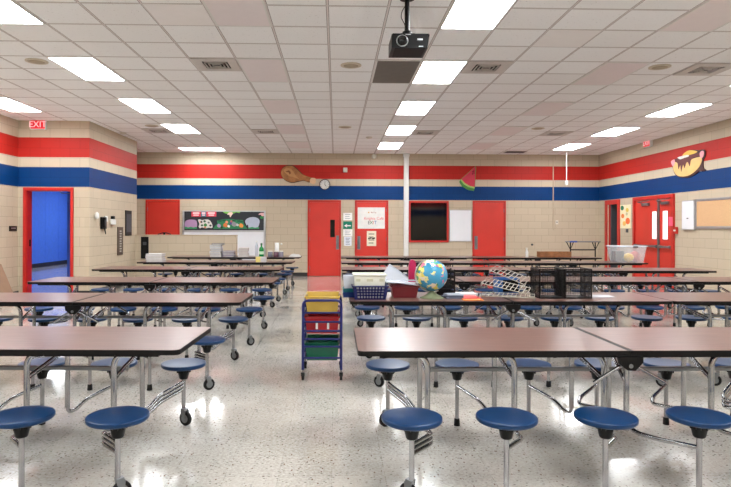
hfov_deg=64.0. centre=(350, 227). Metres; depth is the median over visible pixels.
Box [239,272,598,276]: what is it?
baseboard
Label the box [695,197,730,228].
corkboard
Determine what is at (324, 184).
wall clock
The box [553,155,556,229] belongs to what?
conduit
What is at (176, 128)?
recessed light
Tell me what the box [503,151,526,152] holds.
ceiling vent
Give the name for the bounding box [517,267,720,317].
table
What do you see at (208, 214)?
card
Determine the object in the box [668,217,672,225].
flyer
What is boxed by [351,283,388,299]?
basket
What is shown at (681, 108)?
recessed light
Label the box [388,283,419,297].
basin
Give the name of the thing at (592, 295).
booklet
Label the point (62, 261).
baseboard
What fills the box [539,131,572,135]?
ceiling vent
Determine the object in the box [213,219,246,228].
cutout
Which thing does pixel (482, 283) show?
wire rack
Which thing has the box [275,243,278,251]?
paper roll
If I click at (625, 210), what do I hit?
poster
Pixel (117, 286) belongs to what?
baseboard
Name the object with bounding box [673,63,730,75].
ceiling vent
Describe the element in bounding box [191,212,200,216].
card
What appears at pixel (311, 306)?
bin
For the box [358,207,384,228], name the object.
poster
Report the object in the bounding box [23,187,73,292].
door frame
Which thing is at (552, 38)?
ceiling panel
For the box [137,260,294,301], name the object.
table
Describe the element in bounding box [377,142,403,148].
recessed light
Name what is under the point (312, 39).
ceiling
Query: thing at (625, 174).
wall
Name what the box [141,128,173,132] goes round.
ceiling vent
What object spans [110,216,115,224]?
soap dispenser
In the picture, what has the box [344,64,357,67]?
speaker grille
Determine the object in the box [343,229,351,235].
notice sheet
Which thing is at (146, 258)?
book
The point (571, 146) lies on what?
recessed light
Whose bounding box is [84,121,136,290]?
wall
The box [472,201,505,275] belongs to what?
door
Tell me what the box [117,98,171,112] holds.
recessed light
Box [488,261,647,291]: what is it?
table
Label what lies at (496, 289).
bin
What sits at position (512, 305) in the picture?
table
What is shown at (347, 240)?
notice sheet
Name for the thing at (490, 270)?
wire rack
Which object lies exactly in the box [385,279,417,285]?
tray cover
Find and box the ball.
[624,253,633,261]
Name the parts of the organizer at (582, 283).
panel, panel, panel, panel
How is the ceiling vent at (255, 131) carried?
in the ceiling
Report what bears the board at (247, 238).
attached to the wall at (200, 181)
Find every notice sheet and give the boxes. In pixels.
[343,213,351,219]
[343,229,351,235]
[344,237,351,245]
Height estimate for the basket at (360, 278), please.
0.233 m
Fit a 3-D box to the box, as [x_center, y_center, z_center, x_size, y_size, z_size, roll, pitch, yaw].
[5.465,0.580,11.960,0.180,0.220,0.160,0,0,-1]
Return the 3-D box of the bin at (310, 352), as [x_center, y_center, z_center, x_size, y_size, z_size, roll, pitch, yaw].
[-0.272,1.155,5.675,0.333,0.172,0.432,0,0,-1]
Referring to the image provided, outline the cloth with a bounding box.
[289,254,300,256]
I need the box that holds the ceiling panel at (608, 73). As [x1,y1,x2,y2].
[570,62,651,84]
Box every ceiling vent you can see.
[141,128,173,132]
[190,58,241,70]
[251,129,279,133]
[411,130,438,134]
[460,61,513,73]
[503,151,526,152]
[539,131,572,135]
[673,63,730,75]
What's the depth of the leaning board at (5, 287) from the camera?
11.26 m
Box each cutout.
[185,220,196,228]
[198,219,212,227]
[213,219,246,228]
[224,212,239,216]
[245,217,259,228]
[281,165,315,183]
[459,166,475,190]
[671,149,705,177]
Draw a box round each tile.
[143,4,214,25]
[201,0,271,26]
[236,58,288,81]
[260,99,299,113]
[275,125,305,133]
[285,141,309,147]
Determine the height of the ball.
0.180 m
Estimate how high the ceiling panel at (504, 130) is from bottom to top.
0.010 m
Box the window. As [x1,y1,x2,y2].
[409,201,448,241]
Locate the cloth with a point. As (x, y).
(291, 255)
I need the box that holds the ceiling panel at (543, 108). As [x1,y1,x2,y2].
[520,102,575,115]
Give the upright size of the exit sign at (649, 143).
0.205 m
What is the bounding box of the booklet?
[592,295,613,296]
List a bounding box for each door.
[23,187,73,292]
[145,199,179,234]
[308,200,340,275]
[355,200,387,266]
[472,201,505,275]
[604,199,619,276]
[632,194,674,288]
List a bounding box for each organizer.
[530,267,564,298]
[555,267,591,298]
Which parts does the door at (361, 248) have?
pull handle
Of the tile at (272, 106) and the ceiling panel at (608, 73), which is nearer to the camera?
the ceiling panel at (608, 73)
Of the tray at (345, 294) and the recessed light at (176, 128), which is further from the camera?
the recessed light at (176, 128)
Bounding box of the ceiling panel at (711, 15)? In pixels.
[658,0,730,31]
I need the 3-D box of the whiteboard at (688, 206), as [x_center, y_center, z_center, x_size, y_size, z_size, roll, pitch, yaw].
[7.462,-0.283,12.919,0.055,0.658,0.456,0,0,-1]
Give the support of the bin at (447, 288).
on the table at (512, 305)
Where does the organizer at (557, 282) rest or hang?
on the table at (512, 305)
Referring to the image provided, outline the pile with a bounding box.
[455,292,477,295]
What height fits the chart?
0.659 m
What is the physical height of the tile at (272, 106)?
0.010 m
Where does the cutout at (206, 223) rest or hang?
attached to the board at (247, 238)
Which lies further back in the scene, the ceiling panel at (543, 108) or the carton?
the carton
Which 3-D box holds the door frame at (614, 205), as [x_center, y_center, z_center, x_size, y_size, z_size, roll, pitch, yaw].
[7.493,0.325,16.520,0.250,2.235,0.882,0,0,-1]
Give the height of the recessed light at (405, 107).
0.012 m
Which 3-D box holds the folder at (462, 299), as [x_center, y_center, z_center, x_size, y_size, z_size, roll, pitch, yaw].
[1.154,0.679,5.536,0.189,0.008,0.090,0,0,-3]
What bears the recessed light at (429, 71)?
in the ceiling
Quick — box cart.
[301,295,342,379]
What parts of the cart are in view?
cross rail, cross rail, cross rail, cross rail, cross rail, cross rail, frame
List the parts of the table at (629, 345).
stool seat, stool post, stool arm, stool seat, stool post, leg, stool arm, leg, stool seat, stool post, stool arm, leg, stool post, stool seat, stretcher rail, leg, stool arm, stool seat, stool post, stool arm, leg, stool arm, stool seat, stool post, leg, stool post, stool seat, leg, stool arm, leg, stool arm, stool arm, stool post, stool seat, stretcher rail, leg, stool seat, stool post, leg, stool seat, stool arm, stool arm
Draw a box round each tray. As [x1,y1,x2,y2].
[342,290,353,297]
[343,287,352,291]
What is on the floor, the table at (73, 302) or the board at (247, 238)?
the table at (73, 302)
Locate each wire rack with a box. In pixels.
[479,292,534,300]
[481,277,530,296]
[489,265,529,286]
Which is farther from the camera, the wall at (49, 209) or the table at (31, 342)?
the wall at (49, 209)
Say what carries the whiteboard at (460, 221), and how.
attached to the wall at (200, 181)
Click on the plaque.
(11, 228)
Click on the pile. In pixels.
(463, 293)
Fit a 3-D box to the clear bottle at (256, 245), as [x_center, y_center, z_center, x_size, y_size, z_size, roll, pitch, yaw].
[-2.234,0.488,13.899,0.080,0.370,0.080,0,0,-1]
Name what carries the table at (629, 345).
on the floor
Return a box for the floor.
[0,264,730,486]
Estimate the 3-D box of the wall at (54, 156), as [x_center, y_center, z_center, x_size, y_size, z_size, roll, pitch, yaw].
[-8.249,-0.410,12.098,5.510,3.610,0.200,0,0,-1]
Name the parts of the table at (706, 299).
stool seat, leg, stool seat, leg, stretcher rail, leg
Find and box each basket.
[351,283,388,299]
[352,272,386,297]
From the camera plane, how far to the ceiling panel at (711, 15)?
6.09 m
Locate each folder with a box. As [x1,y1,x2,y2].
[441,295,463,298]
[444,293,463,295]
[462,297,481,298]
[462,299,483,300]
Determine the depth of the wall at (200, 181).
17.24 m
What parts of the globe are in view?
meridian arm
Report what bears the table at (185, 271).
on the floor
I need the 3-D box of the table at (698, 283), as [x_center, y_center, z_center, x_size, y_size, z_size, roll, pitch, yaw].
[4.495,1.063,7.945,3.046,0.740,1.490,0,0,-1]
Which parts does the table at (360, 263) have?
stool arm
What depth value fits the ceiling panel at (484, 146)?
15.49 m
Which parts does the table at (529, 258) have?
stretcher rail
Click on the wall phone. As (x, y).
(103, 220)
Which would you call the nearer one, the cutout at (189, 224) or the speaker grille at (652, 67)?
the speaker grille at (652, 67)
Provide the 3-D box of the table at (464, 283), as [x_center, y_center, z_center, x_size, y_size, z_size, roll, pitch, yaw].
[1.441,1.054,7.869,3.046,0.740,1.490,0,0,-1]
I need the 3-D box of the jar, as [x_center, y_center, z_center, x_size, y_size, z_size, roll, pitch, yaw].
[-1.873,0.601,13.637,0.116,0.145,0.116,0,0,-1]
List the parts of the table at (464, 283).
stool seat, stool seat, stool seat, stool post, leg, stool seat, stool seat, stool seat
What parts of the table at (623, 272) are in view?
stool seat, stool seat, stool seat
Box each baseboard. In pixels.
[32,260,66,267]
[74,285,122,292]
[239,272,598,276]
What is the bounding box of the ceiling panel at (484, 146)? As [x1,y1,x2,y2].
[466,143,497,149]
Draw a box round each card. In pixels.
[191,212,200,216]
[206,212,215,216]
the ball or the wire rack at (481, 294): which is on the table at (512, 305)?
the wire rack at (481, 294)
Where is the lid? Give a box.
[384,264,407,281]
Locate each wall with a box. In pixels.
[0,114,18,291]
[18,121,84,292]
[32,191,66,263]
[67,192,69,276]
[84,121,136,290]
[137,152,598,275]
[599,119,730,291]
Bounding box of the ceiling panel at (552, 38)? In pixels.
[532,30,601,46]
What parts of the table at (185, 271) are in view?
stool seat, stool seat, stool seat, stool seat, stool seat, stool seat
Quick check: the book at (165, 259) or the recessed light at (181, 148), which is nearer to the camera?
the book at (165, 259)
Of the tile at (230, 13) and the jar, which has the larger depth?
the jar
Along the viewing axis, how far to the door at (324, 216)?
17.17 m
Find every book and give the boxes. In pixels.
[145,256,164,257]
[146,253,165,255]
[146,258,164,259]
[146,259,165,261]
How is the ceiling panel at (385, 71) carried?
attached to the ceiling
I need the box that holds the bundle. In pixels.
[630,251,638,261]
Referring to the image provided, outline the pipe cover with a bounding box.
[403,153,409,273]
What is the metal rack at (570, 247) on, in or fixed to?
on the floor
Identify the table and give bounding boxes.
[0,293,252,390]
[0,326,210,486]
[24,277,278,344]
[91,266,283,316]
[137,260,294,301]
[167,255,301,289]
[341,256,471,287]
[341,261,495,291]
[341,267,526,316]
[349,292,672,387]
[354,327,730,486]
[355,276,581,327]
[467,256,601,290]
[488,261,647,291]
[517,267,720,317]
[566,277,730,326]
[631,292,730,385]
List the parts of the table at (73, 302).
stool seat, leg, stool post, leg, stretcher rail, stool seat, leg, leg, stool post, leg, stool seat, leg, stool seat, leg, stool post, stretcher rail, leg, stool seat, stool arm, leg, stool post, stool seat, leg, stool arm, stool seat, stool post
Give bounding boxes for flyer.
[367,231,375,245]
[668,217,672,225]
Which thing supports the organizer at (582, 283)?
on the table at (512, 305)
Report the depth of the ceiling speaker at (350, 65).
7.82 m
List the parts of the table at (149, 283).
stool seat, stool arm, leg, leg, leg, stool seat, stool seat, stool seat, stool arm, leg, leg, stool seat, stool post, stool arm, stool seat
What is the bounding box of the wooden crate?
[537,251,570,256]
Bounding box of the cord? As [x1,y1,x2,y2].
[565,151,567,184]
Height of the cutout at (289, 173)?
0.557 m
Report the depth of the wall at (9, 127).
11.70 m
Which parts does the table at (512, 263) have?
stool arm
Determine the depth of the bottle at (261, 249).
13.63 m
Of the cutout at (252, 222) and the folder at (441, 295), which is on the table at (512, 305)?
the folder at (441, 295)
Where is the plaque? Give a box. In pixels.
[9,226,16,230]
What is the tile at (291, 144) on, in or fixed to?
in the ceiling
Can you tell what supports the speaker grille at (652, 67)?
attached to the ceiling speaker at (658, 66)
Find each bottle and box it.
[255,241,257,255]
[259,243,263,256]
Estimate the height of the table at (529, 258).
0.740 m
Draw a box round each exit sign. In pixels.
[29,120,46,129]
[643,140,652,147]
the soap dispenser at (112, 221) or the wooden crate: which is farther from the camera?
the wooden crate
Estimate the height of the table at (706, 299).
0.740 m
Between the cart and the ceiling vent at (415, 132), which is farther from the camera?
the ceiling vent at (415, 132)
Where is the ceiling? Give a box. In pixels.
[0,0,730,154]
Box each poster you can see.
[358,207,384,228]
[620,204,630,227]
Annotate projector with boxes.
[389,0,429,57]
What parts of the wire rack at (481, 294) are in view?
frame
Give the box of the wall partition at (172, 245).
[135,235,237,276]
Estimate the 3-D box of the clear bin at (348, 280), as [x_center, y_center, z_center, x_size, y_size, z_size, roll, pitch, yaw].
[-0.016,0.532,5.822,0.120,0.120,0.200,0,0,-1]
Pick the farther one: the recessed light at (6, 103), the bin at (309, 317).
the recessed light at (6, 103)
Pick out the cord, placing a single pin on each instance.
(566, 181)
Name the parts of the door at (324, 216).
pull handle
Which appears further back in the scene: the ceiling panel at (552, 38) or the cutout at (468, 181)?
the cutout at (468, 181)
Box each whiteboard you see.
[449,210,471,241]
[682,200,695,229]
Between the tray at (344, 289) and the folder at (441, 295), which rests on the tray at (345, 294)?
the tray at (344, 289)
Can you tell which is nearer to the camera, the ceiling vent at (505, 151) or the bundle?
the bundle
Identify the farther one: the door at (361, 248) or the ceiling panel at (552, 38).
the door at (361, 248)
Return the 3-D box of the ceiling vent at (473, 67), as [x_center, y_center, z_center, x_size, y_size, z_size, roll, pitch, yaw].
[1.839,-2.174,7.943,0.580,0.022,0.580,0,0,-1]
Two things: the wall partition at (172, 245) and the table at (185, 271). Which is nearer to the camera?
the table at (185, 271)
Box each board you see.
[0,264,12,292]
[182,210,265,259]
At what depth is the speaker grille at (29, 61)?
7.69 m
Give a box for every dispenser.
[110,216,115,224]
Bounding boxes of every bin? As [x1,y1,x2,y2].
[304,292,339,311]
[304,310,339,332]
[304,334,339,359]
[343,275,354,287]
[435,268,454,294]
[493,277,519,294]
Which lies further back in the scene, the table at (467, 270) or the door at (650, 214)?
the door at (650, 214)
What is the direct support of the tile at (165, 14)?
attached to the ceiling
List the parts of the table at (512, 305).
stool seat, leg, leg, stool seat, stool post, leg, leg, stretcher rail, stool seat, leg, leg, stool seat, leg, stool post, stool seat, stretcher rail, leg, leg, stool seat, leg, leg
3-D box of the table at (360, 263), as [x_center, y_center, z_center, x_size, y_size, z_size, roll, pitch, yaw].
[1.331,1.054,11.867,3.046,0.740,1.490,0,0,-1]
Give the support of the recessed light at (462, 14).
in the ceiling
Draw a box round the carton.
[256,257,266,261]
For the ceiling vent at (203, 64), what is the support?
in the ceiling
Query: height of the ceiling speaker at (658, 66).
0.019 m
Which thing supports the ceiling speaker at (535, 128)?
attached to the ceiling
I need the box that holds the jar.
[268,251,272,256]
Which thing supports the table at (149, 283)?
on the floor
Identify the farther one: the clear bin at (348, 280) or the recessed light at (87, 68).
the recessed light at (87, 68)
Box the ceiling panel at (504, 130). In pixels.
[488,126,529,135]
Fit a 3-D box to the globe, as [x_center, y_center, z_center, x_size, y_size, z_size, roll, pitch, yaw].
[0.791,0.494,5.702,0.304,0.376,0.303,0,0,25]
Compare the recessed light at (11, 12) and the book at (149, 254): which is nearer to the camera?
the recessed light at (11, 12)
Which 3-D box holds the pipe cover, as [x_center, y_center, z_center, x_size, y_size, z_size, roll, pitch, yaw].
[1.631,-0.379,17.170,0.179,3.608,0.148,0,0,-1]
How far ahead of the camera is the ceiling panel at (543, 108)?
10.64 m
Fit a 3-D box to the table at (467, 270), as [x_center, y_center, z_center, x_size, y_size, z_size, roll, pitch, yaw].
[1.369,1.054,9.947,3.046,0.740,1.490,0,0,-1]
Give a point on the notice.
(346, 224)
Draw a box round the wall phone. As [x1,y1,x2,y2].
[100,217,106,233]
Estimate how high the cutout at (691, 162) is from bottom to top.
0.599 m
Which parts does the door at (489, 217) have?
pull handle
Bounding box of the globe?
[415,260,447,298]
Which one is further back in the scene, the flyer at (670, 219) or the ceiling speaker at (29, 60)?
the flyer at (670, 219)
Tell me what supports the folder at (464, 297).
on the table at (512, 305)
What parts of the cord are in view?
cord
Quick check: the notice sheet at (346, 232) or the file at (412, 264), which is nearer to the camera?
the file at (412, 264)
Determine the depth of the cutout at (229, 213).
17.09 m
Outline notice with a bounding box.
[343,221,351,228]
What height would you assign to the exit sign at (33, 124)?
0.200 m
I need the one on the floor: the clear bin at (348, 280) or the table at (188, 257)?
the table at (188, 257)
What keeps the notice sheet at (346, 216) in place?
attached to the wall at (200, 181)
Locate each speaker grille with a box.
[28,60,44,63]
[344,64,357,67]
[651,66,667,69]
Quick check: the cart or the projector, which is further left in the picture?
the cart
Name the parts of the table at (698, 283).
stool arm, leg, stool seat, stool seat, leg, stool post, stool arm, leg, stool seat, stool seat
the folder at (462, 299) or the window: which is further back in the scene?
the window
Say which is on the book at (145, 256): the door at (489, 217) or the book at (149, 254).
the book at (149, 254)
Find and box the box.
[612,251,623,261]
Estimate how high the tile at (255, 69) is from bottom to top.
0.010 m
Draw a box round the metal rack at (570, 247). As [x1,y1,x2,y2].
[565,241,600,273]
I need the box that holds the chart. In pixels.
[117,227,122,254]
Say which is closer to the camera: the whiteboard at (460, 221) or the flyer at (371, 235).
the flyer at (371, 235)
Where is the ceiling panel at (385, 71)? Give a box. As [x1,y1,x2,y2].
[371,60,421,83]
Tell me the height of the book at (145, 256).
0.045 m
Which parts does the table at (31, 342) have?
stool arm, stool arm, stool post, stool seat, leg, stool seat, stool post, stretcher rail, leg, stool arm, stool arm, stool seat, leg, stool seat, stool post, leg, stool arm, stool seat, stool post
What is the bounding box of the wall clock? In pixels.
[319,179,329,189]
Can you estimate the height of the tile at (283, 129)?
0.010 m
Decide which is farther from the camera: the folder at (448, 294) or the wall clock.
the wall clock
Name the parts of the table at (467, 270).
stool seat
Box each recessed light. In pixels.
[0,0,45,24]
[0,97,42,111]
[46,56,125,80]
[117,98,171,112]
[160,124,200,133]
[178,147,225,150]
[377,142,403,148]
[384,125,416,134]
[395,101,435,114]
[411,60,467,83]
[440,0,516,29]
[552,143,591,149]
[591,127,640,135]
[644,103,713,116]
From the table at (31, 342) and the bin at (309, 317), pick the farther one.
the bin at (309, 317)
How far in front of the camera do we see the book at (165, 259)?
11.50 m
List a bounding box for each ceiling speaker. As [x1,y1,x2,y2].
[25,58,48,64]
[341,62,360,68]
[531,127,544,129]
[648,64,671,69]
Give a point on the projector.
(406, 44)
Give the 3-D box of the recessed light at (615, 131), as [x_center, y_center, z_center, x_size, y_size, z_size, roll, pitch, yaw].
[5.949,-2.166,13.197,0.594,0.012,1.200,0,0,-1]
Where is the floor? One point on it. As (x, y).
(260, 424)
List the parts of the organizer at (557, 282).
panel, panel, panel, panel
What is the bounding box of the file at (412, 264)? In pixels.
[408,259,415,281]
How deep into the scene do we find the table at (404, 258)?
13.57 m
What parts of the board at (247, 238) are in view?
whiteboard panel, black panel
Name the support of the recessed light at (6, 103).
in the ceiling

